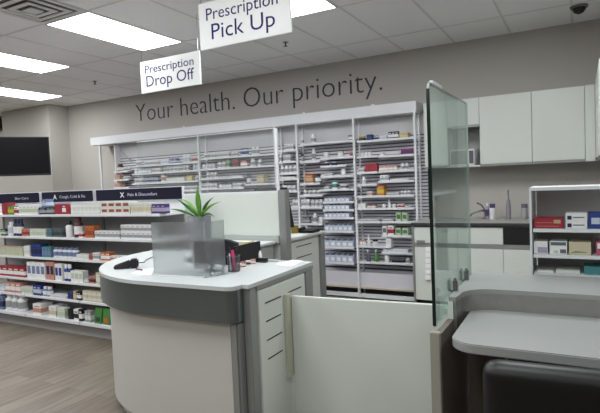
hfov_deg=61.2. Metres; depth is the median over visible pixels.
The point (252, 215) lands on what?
screen
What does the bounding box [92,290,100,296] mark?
box
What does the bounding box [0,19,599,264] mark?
wall
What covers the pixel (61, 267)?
box
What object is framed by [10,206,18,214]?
box
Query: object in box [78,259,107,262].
shelf
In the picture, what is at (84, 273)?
box
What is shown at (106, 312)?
pouch
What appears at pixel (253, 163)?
medicine bottle
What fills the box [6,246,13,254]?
box
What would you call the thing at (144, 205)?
box
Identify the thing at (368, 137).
box
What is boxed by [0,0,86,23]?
ceiling vent
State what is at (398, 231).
box
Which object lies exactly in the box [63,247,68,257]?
medicine bottle
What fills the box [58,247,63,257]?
medicine bottle
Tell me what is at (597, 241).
box
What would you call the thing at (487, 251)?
base cabinet
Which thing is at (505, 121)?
upper cabinet
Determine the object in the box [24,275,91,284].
shelf
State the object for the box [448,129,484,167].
niche shelf
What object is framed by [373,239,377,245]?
jar
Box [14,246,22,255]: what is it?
box
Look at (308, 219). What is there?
box
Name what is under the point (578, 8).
security camera
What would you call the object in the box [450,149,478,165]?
microwave
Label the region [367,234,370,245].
spray bottle
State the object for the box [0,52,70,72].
recessed light
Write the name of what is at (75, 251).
medicine bottle
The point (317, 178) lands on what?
medicine bottle
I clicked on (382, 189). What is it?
box
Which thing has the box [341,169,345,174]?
jar
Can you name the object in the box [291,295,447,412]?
gate
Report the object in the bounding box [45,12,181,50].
recessed light
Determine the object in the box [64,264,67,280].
medicine bottle
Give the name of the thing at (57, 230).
box
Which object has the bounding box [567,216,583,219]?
print
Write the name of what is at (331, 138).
bay
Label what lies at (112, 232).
box
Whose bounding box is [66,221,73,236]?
medicine bottle
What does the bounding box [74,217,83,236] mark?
medicine bottle
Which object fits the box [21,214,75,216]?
shelf
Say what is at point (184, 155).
medicine bottle
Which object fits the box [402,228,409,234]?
box
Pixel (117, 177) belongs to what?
box
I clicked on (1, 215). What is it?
shelf
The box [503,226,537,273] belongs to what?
base cabinet
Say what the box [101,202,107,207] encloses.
box
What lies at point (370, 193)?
box
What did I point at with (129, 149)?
bay
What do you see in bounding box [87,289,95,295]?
box
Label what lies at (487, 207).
medicine bottle
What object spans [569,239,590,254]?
box
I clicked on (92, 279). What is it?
box
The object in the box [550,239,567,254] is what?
box
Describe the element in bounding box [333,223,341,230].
storage bin
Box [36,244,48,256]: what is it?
box
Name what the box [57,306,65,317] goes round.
box
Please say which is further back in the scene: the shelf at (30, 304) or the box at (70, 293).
the shelf at (30, 304)
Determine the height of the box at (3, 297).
0.154 m
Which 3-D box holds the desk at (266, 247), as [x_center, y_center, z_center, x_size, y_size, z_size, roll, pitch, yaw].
[-0.605,0.810,4.818,0.750,0.950,0.285,-1,3,29]
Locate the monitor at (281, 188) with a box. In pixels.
[254,187,293,226]
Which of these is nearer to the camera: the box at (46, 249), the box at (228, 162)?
the box at (46, 249)
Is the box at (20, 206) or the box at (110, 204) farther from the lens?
the box at (20, 206)
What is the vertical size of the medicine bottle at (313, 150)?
0.159 m
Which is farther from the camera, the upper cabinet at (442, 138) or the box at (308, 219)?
the box at (308, 219)
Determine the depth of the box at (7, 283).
5.78 m
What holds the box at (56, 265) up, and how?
on the display rack at (59, 197)
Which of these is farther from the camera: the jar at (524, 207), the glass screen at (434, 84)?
the jar at (524, 207)
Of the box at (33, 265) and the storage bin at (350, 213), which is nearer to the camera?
the box at (33, 265)
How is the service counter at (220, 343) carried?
on the floor
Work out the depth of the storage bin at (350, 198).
6.40 m
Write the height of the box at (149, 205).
0.098 m
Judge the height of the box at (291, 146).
0.081 m
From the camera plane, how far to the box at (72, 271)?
5.21 m
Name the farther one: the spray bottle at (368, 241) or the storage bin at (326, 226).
the storage bin at (326, 226)
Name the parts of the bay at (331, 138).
shelf, shelf, shelf, shelf, shelf, shelf, shelf, shelf, shelf, shelf, shelf, shelf, shelf, shelf, shelf, kick panel, shelf, rail, shelf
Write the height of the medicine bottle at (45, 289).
0.100 m
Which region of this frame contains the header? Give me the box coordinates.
[90,101,423,188]
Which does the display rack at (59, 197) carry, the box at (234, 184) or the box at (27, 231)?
the box at (27, 231)
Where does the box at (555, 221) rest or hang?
on the shelf unit at (557, 200)
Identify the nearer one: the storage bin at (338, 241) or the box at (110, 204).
the box at (110, 204)
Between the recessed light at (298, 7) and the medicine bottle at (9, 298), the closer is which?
the recessed light at (298, 7)
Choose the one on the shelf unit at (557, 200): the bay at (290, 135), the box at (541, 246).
the box at (541, 246)
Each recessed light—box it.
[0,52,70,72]
[0,87,61,99]
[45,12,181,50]
[291,0,336,17]
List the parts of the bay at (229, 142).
shelf, shelf, shelf, shelf, shelf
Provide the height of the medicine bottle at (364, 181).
0.089 m
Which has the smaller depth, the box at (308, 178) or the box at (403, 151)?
the box at (403, 151)
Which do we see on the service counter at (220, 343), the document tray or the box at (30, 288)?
the document tray
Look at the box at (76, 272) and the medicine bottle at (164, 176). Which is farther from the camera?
the medicine bottle at (164, 176)
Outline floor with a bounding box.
[0,278,413,412]
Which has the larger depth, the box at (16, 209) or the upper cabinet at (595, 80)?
the box at (16, 209)
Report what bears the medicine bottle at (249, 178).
on the bay at (229, 142)
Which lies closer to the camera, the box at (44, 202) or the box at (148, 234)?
the box at (148, 234)
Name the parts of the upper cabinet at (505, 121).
rail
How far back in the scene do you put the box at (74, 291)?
5.22 m
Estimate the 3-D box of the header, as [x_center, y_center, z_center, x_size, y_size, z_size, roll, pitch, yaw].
[-0.967,-0.029,7.445,5.590,2.392,0.370,-1,3,29]
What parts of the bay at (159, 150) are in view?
shelf, shelf, shelf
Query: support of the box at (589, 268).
on the shelf unit at (557, 200)
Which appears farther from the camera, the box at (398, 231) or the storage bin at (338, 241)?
the storage bin at (338, 241)
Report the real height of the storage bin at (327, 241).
0.102 m
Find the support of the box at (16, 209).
on the display rack at (25, 198)
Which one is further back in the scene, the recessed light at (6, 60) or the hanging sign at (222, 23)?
the recessed light at (6, 60)
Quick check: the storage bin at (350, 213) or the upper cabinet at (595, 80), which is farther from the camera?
the storage bin at (350, 213)
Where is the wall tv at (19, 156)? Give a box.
[0,137,50,175]
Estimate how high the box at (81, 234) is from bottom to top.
0.058 m
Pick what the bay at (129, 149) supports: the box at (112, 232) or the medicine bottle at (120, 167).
the medicine bottle at (120, 167)
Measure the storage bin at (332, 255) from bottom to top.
0.115 m
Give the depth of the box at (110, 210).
4.90 m
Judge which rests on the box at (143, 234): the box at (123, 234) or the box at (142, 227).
the box at (142, 227)
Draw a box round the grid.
[0,0,592,109]
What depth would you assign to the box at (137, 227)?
4.74 m
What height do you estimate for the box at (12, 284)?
0.113 m
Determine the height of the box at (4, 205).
0.131 m
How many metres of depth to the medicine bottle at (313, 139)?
6.57 m
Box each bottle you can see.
[5,294,12,309]
[8,222,13,235]
[11,295,18,310]
[13,219,16,235]
[16,219,19,235]
[18,296,28,311]
[19,219,23,235]
[43,286,47,295]
[47,286,53,295]
[53,247,58,257]
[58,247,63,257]
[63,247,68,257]
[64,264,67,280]
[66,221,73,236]
[68,248,73,257]
[68,264,72,280]
[73,248,79,258]
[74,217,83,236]
[117,164,123,170]
[161,173,166,181]
[183,154,186,161]
[186,154,191,161]
[244,148,248,154]
[247,174,251,183]
[250,159,255,165]
[255,146,259,153]
[311,135,315,142]
[312,149,315,160]
[313,213,317,222]
[315,173,321,182]
[332,180,337,188]
[362,177,366,183]
[366,249,370,261]
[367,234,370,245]
[374,249,378,261]
[486,203,488,218]
[506,190,510,218]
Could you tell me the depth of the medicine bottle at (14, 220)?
5.67 m
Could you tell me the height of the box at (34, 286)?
0.107 m
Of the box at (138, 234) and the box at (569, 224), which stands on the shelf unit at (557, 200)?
the box at (569, 224)
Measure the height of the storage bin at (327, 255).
0.115 m
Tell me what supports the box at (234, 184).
on the bay at (229, 142)
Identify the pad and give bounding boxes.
[291,226,297,232]
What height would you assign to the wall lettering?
0.376 m
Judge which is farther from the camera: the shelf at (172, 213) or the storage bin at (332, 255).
the storage bin at (332, 255)
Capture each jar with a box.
[68,308,75,318]
[337,151,343,156]
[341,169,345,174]
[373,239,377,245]
[490,204,494,218]
[521,204,527,218]
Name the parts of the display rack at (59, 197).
kick panel, panel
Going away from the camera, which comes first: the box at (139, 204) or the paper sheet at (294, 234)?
the box at (139, 204)
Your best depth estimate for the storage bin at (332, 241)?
6.52 m
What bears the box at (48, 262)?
on the display rack at (59, 197)
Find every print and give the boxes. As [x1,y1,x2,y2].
[536,220,560,226]
[551,242,565,252]
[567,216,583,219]
[567,223,584,226]
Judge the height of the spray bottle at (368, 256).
0.151 m
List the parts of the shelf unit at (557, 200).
panel, panel, shelf, shelf, shelf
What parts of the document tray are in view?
panel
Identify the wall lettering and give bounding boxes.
[136,74,381,120]
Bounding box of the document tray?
[225,241,260,264]
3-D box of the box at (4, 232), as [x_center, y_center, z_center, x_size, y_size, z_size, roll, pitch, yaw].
[-3.349,0.290,5.817,0.091,0.075,0.109,-1,3,29]
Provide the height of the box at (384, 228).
0.113 m
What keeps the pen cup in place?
on the service counter at (220, 343)
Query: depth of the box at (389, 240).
6.16 m
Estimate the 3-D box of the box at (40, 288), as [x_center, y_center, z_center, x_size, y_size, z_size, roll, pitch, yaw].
[-2.814,0.909,5.536,0.062,0.107,0.076,-1,3,29]
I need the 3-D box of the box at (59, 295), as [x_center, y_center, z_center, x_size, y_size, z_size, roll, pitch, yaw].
[-2.526,0.946,5.394,0.085,0.024,0.103,-1,3,29]
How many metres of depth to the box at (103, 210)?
4.95 m
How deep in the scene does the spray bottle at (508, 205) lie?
5.61 m
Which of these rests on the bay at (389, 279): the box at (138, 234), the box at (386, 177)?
the box at (386, 177)
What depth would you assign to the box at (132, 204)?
4.76 m
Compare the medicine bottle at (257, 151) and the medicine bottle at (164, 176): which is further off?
the medicine bottle at (164, 176)
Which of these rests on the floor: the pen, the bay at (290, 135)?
the bay at (290, 135)
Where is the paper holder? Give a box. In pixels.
[425,247,430,279]
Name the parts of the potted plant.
pot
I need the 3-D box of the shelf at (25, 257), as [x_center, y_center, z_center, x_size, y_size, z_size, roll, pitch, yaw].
[-2.571,0.543,5.523,0.897,0.025,0.350,-1,3,29]
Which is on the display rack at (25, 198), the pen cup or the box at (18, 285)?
the box at (18, 285)
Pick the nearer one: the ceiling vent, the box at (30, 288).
the ceiling vent
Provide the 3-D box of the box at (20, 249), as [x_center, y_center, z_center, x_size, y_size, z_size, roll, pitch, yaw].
[-3.081,0.498,5.673,0.074,0.092,0.090,-1,3,29]
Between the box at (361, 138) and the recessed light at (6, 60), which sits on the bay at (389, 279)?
the box at (361, 138)
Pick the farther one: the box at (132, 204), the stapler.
the box at (132, 204)
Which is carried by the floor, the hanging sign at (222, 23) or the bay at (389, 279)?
the bay at (389, 279)
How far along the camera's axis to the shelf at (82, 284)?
5.08 m
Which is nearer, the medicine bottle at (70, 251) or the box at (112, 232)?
the box at (112, 232)
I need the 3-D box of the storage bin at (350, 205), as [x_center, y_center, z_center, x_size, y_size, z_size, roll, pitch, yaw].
[0.621,-0.002,6.440,0.054,0.071,0.121,-1,3,29]
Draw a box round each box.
[0,294,6,309]
[1,228,7,235]
[2,203,15,214]
[2,246,7,254]
[2,265,14,275]
[5,280,18,291]
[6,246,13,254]
[7,265,22,275]
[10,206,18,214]
[10,246,18,254]
[10,280,21,292]
[13,266,25,276]
[14,207,18,214]
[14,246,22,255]
[15,281,29,292]
[18,247,23,255]
[19,205,22,214]
[19,266,26,276]
[21,285,30,293]
[22,205,26,214]
[23,245,30,255]
[25,228,32,235]
[25,285,32,293]
[26,205,29,213]
[26,246,30,255]
[27,261,35,277]
[29,286,33,294]
[30,205,33,213]
[31,243,42,256]
[31,261,41,277]
[33,284,41,294]
[33,301,52,314]
[34,204,41,213]
[35,261,45,278]
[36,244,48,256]
[37,284,46,295]
[39,207,46,213]
[40,262,46,278]
[41,199,53,206]
[41,246,47,256]
[42,229,46,236]
[44,246,51,256]
[46,261,52,279]
[47,228,56,236]
[47,246,53,256]
[49,303,66,316]
[50,206,54,213]
[50,261,59,279]
[54,204,58,213]
[55,263,60,280]
[55,293,66,297]
[56,228,63,236]
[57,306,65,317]
[58,204,62,213]
[58,263,66,280]
[59,228,65,236]
[61,306,69,318]
[62,204,65,213]
[66,204,70,213]
[68,290,73,298]
[71,269,76,281]
[73,290,79,299]
[73,307,80,320]
[74,270,81,281]
[78,270,87,282]
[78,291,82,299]
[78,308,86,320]
[79,231,84,237]
[82,289,92,295]
[84,310,88,321]
[85,225,93,237]
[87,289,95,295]
[87,310,94,322]
[89,225,99,237]
[89,275,95,283]
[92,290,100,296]
[94,202,100,207]
[95,208,100,213]
[95,230,100,237]
[96,252,100,259]
[96,272,99,283]
[99,230,105,237]
[100,251,110,260]
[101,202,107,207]
[101,208,107,213]
[103,230,110,237]
[105,251,114,260]
[107,230,114,237]
[108,201,120,207]
[108,208,114,213]
[111,230,119,238]
[115,175,124,179]
[115,183,124,186]
[115,201,125,207]
[115,208,122,213]
[115,230,120,238]
[121,224,128,231]
[121,232,125,238]
[122,201,137,207]
[122,208,130,213]
[125,224,133,231]
[126,232,130,238]
[130,203,134,213]
[130,224,138,231]
[131,232,135,238]
[134,203,138,213]
[135,224,143,231]
[136,232,140,238]
[138,203,142,213]
[140,224,149,231]
[141,232,145,238]
[142,203,146,213]
[145,224,150,231]
[146,203,154,213]
[146,232,151,239]
[152,204,155,213]
[156,204,160,213]
[160,204,169,213]
[173,158,179,162]
[186,175,196,180]
[226,160,231,166]
[232,159,242,166]
[233,183,245,186]
[240,160,250,166]
[257,174,267,182]
[287,154,292,160]
[289,144,295,149]
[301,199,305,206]
[305,174,315,182]
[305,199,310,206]
[306,217,310,222]
[340,184,348,188]
[359,136,365,140]
[365,164,369,171]
[366,134,373,139]
[367,191,373,195]
[373,163,378,171]
[377,185,386,194]
[382,226,387,234]
[384,175,389,180]
[386,237,392,245]
[388,225,395,234]
[395,227,402,234]
[396,212,401,220]
[399,133,410,137]
[401,149,406,153]
[402,212,408,220]
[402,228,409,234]
[407,148,413,153]
[534,216,563,228]
[534,239,548,253]
[537,267,553,272]
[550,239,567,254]
[556,266,579,273]
[566,212,586,220]
[566,221,586,228]
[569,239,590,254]
[584,263,599,274]
[588,211,599,228]
[595,239,599,254]
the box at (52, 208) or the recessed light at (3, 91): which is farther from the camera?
the recessed light at (3, 91)
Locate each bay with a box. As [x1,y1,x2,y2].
[114,143,138,188]
[132,135,208,193]
[200,127,283,192]
[278,124,307,228]
[300,119,365,297]
[357,112,429,300]
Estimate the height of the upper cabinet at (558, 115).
0.757 m
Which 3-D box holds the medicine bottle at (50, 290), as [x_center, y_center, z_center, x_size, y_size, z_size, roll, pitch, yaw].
[-2.685,0.911,5.461,0.069,0.100,0.066,-1,3,29]
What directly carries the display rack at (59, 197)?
on the floor
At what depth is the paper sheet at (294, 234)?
5.13 m
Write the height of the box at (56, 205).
0.105 m
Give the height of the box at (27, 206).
0.103 m
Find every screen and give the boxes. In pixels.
[137,128,291,260]
[151,220,227,277]
[426,80,471,326]
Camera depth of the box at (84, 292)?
5.14 m
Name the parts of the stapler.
arm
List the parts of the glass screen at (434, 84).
corner trim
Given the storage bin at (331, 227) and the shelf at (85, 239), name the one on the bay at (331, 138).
the storage bin at (331, 227)
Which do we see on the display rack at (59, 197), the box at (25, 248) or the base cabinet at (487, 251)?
the box at (25, 248)
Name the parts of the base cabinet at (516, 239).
rail, drawer, door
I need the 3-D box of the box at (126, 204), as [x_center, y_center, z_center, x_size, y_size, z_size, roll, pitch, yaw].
[-1.622,-0.020,4.852,0.093,0.057,0.112,-1,3,29]
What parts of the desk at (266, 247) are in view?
panel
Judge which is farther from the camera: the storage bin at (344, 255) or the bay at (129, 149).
the bay at (129, 149)
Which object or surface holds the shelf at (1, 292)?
attached to the display rack at (25, 198)
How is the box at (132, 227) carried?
on the box at (133, 234)
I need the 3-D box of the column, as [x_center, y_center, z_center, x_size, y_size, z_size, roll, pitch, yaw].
[-4.928,-0.302,9.600,1.400,3.050,0.400,-1,3,29]
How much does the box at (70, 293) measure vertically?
0.075 m
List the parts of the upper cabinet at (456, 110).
rail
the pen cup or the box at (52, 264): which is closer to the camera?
the pen cup
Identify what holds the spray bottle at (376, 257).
on the bay at (389, 279)
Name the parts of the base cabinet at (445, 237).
panel, rail, drawer, door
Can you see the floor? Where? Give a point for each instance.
(42, 370)
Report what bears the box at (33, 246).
on the display rack at (59, 197)
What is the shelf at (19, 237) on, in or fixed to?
attached to the display rack at (25, 198)
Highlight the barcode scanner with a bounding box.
[114,257,152,269]
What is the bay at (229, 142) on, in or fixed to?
on the floor
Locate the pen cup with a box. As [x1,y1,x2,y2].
[226,254,239,271]
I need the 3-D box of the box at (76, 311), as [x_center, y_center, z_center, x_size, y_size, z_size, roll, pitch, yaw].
[-2.282,1.111,5.248,0.067,0.114,0.081,-1,3,29]
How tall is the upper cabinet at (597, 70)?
0.757 m
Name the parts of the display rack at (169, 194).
kick panel, panel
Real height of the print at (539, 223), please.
0.036 m
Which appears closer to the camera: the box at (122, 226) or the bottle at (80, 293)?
the box at (122, 226)
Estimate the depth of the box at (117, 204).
4.85 m
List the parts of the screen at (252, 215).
frame, rail, panel, post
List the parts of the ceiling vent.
plate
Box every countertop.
[99,250,312,290]
[411,218,529,225]
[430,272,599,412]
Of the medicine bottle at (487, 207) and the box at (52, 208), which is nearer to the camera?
the box at (52, 208)
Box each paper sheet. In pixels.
[131,268,153,275]
[276,260,302,266]
[291,233,306,237]
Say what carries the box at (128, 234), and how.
on the display rack at (169, 194)
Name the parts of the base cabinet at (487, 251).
rail, drawer, door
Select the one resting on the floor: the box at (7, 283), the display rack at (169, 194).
the display rack at (169, 194)
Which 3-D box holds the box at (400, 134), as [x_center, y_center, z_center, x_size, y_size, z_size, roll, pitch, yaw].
[1.250,-0.842,6.031,0.102,0.058,0.122,-1,3,29]
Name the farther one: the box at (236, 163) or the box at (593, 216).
the box at (236, 163)
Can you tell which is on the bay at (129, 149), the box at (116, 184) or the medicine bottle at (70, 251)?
the box at (116, 184)
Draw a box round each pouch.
[95,307,102,323]
[103,308,110,324]
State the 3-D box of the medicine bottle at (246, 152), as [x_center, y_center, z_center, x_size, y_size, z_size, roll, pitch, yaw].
[-0.747,-0.765,7.109,0.064,0.107,0.060,-1,3,29]
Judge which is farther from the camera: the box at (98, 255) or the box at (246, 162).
the box at (246, 162)
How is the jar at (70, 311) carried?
on the display rack at (59, 197)
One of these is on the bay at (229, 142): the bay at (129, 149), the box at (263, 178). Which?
the box at (263, 178)
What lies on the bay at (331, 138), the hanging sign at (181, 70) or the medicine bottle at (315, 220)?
the medicine bottle at (315, 220)
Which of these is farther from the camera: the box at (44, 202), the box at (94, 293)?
the box at (44, 202)
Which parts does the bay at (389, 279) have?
shelf, shelf, shelf, shelf, shelf, shelf, shelf, shelf, kick panel, shelf, rail, shelf, shelf, shelf, shelf, shelf, shelf, shelf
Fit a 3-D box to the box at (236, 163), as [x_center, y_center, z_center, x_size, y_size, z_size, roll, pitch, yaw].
[-0.886,-0.612,7.228,0.098,0.109,0.118,-1,3,29]
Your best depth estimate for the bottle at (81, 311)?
5.18 m
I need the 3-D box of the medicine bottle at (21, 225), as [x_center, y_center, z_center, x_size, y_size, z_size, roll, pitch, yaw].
[-3.091,0.232,5.638,0.052,0.187,0.050,-1,3,29]
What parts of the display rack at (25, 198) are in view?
kick panel, panel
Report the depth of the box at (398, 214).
6.08 m
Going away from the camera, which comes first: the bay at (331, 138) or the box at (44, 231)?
the box at (44, 231)
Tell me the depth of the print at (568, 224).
2.66 m
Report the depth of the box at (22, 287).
5.64 m
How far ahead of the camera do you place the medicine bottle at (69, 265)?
5.25 m
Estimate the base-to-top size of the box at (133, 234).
0.066 m
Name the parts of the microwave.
door, control panel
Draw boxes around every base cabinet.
[412,225,458,304]
[457,226,503,285]
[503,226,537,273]
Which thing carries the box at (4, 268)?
on the display rack at (25, 198)
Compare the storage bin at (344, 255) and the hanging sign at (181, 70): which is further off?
the storage bin at (344, 255)
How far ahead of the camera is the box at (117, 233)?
4.87 m
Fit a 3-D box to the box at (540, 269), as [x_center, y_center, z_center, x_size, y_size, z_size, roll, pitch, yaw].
[1.356,0.350,2.803,0.078,0.008,0.120,-1,3,29]
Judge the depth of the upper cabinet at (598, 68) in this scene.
4.00 m
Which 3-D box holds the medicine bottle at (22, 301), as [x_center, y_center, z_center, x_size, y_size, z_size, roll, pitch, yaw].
[-3.127,1.090,5.730,0.107,0.178,0.102,-1,3,29]
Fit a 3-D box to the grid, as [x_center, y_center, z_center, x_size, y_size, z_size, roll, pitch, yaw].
[-6.374,-1.441,2.975,20.002,0.012,13.220,-1,3,29]
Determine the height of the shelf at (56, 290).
0.025 m
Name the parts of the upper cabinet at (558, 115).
rail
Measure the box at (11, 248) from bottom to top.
0.092 m
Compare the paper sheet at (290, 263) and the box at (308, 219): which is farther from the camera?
the box at (308, 219)
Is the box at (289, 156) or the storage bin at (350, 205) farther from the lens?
the box at (289, 156)
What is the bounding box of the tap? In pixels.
[470,202,485,218]
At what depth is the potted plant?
3.36 m
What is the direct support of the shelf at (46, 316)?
attached to the display rack at (59, 197)
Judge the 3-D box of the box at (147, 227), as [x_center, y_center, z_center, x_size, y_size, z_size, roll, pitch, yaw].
[-1.381,0.202,4.702,0.062,0.066,0.075,-1,3,29]
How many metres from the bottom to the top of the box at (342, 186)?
0.062 m
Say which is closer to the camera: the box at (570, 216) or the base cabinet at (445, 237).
the box at (570, 216)
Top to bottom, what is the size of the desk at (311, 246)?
0.950 m
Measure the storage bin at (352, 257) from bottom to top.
0.115 m
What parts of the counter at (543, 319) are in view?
post, panel, panel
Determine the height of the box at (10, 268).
0.104 m
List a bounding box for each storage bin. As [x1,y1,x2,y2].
[324,223,332,230]
[325,238,332,245]
[325,252,333,261]
[329,223,336,230]
[330,238,338,246]
[330,252,338,261]
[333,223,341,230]
[336,238,344,246]
[336,252,344,261]
[338,223,345,230]
[342,238,350,246]
[342,252,350,262]
[343,223,350,230]
[345,196,352,200]
[345,203,352,208]
[345,211,352,216]
[347,238,355,246]
[347,253,356,262]
[348,223,355,230]
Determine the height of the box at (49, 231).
0.083 m
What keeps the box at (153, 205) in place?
on the display rack at (169, 194)
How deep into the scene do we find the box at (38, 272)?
5.49 m
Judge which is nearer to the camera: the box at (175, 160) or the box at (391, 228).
the box at (391, 228)
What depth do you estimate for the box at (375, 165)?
6.18 m
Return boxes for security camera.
[570,3,588,13]
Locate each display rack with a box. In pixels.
[0,192,53,325]
[21,189,107,334]
[76,186,186,338]
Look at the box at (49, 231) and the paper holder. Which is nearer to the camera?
the box at (49, 231)
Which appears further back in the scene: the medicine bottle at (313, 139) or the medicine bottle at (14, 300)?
the medicine bottle at (313, 139)
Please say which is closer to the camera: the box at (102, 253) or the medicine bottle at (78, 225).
the box at (102, 253)
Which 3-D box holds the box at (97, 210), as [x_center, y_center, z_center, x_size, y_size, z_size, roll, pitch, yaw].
[-1.987,0.043,5.034,0.057,0.058,0.069,-1,3,29]
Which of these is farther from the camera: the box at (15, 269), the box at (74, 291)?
the box at (15, 269)
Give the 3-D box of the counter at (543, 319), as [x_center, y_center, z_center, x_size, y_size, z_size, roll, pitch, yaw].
[1.957,0.855,1.805,2.748,0.950,0.985,-1,3,29]
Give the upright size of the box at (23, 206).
0.103 m
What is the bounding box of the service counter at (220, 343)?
[99,250,312,412]
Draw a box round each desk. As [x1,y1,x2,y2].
[233,240,274,258]
[291,231,326,296]
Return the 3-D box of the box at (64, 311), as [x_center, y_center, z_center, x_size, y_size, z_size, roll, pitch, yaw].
[-2.466,1.117,5.345,0.058,0.109,0.071,-1,3,29]
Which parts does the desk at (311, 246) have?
corner post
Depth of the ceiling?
5.48 m
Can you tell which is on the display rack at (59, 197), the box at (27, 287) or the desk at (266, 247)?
the box at (27, 287)
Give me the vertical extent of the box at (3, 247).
0.092 m
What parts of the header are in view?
post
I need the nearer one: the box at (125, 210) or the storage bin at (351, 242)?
the box at (125, 210)
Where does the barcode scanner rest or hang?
on the service counter at (220, 343)
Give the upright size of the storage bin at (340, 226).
0.090 m
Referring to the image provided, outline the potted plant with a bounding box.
[172,186,218,221]
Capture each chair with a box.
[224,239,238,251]
[483,359,599,412]
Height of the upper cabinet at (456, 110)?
0.315 m
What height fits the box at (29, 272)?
0.174 m
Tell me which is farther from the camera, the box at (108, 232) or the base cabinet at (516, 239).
the base cabinet at (516, 239)
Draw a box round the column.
[1,104,72,192]
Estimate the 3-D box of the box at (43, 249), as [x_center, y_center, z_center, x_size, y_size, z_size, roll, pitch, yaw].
[-2.738,0.486,5.465,0.048,0.109,0.059,-1,3,29]
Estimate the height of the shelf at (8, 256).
0.025 m
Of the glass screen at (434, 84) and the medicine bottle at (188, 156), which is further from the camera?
the medicine bottle at (188, 156)
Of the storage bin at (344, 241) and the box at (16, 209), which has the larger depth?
the storage bin at (344, 241)
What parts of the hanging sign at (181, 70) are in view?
plate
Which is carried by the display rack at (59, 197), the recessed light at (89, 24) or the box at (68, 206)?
the box at (68, 206)
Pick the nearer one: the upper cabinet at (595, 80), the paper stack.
the paper stack
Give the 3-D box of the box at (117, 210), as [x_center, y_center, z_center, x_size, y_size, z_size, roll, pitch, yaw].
[-1.707,0.038,4.904,0.093,0.057,0.112,-1,3,29]
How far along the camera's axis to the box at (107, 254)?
4.96 m
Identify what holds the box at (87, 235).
on the display rack at (169, 194)
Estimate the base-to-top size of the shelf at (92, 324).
0.035 m
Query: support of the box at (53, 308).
on the display rack at (59, 197)
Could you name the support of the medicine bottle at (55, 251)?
on the display rack at (59, 197)
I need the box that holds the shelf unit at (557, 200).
[529,184,599,277]
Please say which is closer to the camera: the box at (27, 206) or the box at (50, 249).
the box at (50, 249)
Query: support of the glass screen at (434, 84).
attached to the counter at (543, 319)
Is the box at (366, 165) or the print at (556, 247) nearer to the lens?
the print at (556, 247)
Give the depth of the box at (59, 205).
5.27 m
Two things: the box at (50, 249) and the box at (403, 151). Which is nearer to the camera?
the box at (50, 249)
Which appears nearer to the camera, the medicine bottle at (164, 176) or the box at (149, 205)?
the box at (149, 205)
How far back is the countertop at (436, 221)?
5.52 m
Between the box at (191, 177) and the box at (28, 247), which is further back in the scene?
the box at (191, 177)
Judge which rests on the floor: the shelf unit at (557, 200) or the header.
the shelf unit at (557, 200)
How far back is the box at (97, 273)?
5.03 m
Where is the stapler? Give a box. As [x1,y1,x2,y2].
[255,258,267,262]
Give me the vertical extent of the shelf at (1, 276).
0.025 m
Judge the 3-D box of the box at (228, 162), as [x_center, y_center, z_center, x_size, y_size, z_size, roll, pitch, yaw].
[-1.016,-0.610,7.273,0.058,0.110,0.071,-1,3,29]
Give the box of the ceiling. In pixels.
[0,0,599,116]
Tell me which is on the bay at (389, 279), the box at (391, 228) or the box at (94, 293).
the box at (391, 228)
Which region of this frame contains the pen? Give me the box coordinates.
[231,250,235,269]
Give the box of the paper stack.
[239,241,253,244]
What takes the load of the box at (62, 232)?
on the display rack at (59, 197)
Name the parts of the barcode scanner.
handle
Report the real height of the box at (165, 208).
0.086 m
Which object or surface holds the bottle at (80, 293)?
on the display rack at (59, 197)
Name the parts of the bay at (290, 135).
shelf, shelf, shelf, shelf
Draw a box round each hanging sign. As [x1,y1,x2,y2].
[140,14,201,93]
[198,0,291,50]
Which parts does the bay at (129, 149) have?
shelf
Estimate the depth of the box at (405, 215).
6.04 m
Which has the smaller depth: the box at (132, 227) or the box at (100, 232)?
the box at (132, 227)
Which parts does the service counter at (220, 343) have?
corner post, corner post, drawer panel, corner post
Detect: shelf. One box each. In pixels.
[0,213,20,216]
[0,232,21,238]
[0,255,22,257]
[0,275,25,279]
[0,291,24,296]
[0,302,32,316]
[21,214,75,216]
[22,236,78,239]
[23,253,80,261]
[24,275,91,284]
[25,288,80,302]
[26,312,80,324]
[76,211,183,216]
[76,237,151,242]
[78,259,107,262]
[78,283,99,286]
[79,300,109,306]
[80,321,110,329]
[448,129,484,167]
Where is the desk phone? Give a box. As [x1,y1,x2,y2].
[298,227,319,232]
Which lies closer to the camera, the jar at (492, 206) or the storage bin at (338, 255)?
the jar at (492, 206)
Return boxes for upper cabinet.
[423,101,453,168]
[447,97,479,130]
[479,92,532,166]
[531,86,584,163]
[584,84,595,161]
[595,80,599,160]
[596,70,599,159]
[597,58,599,158]

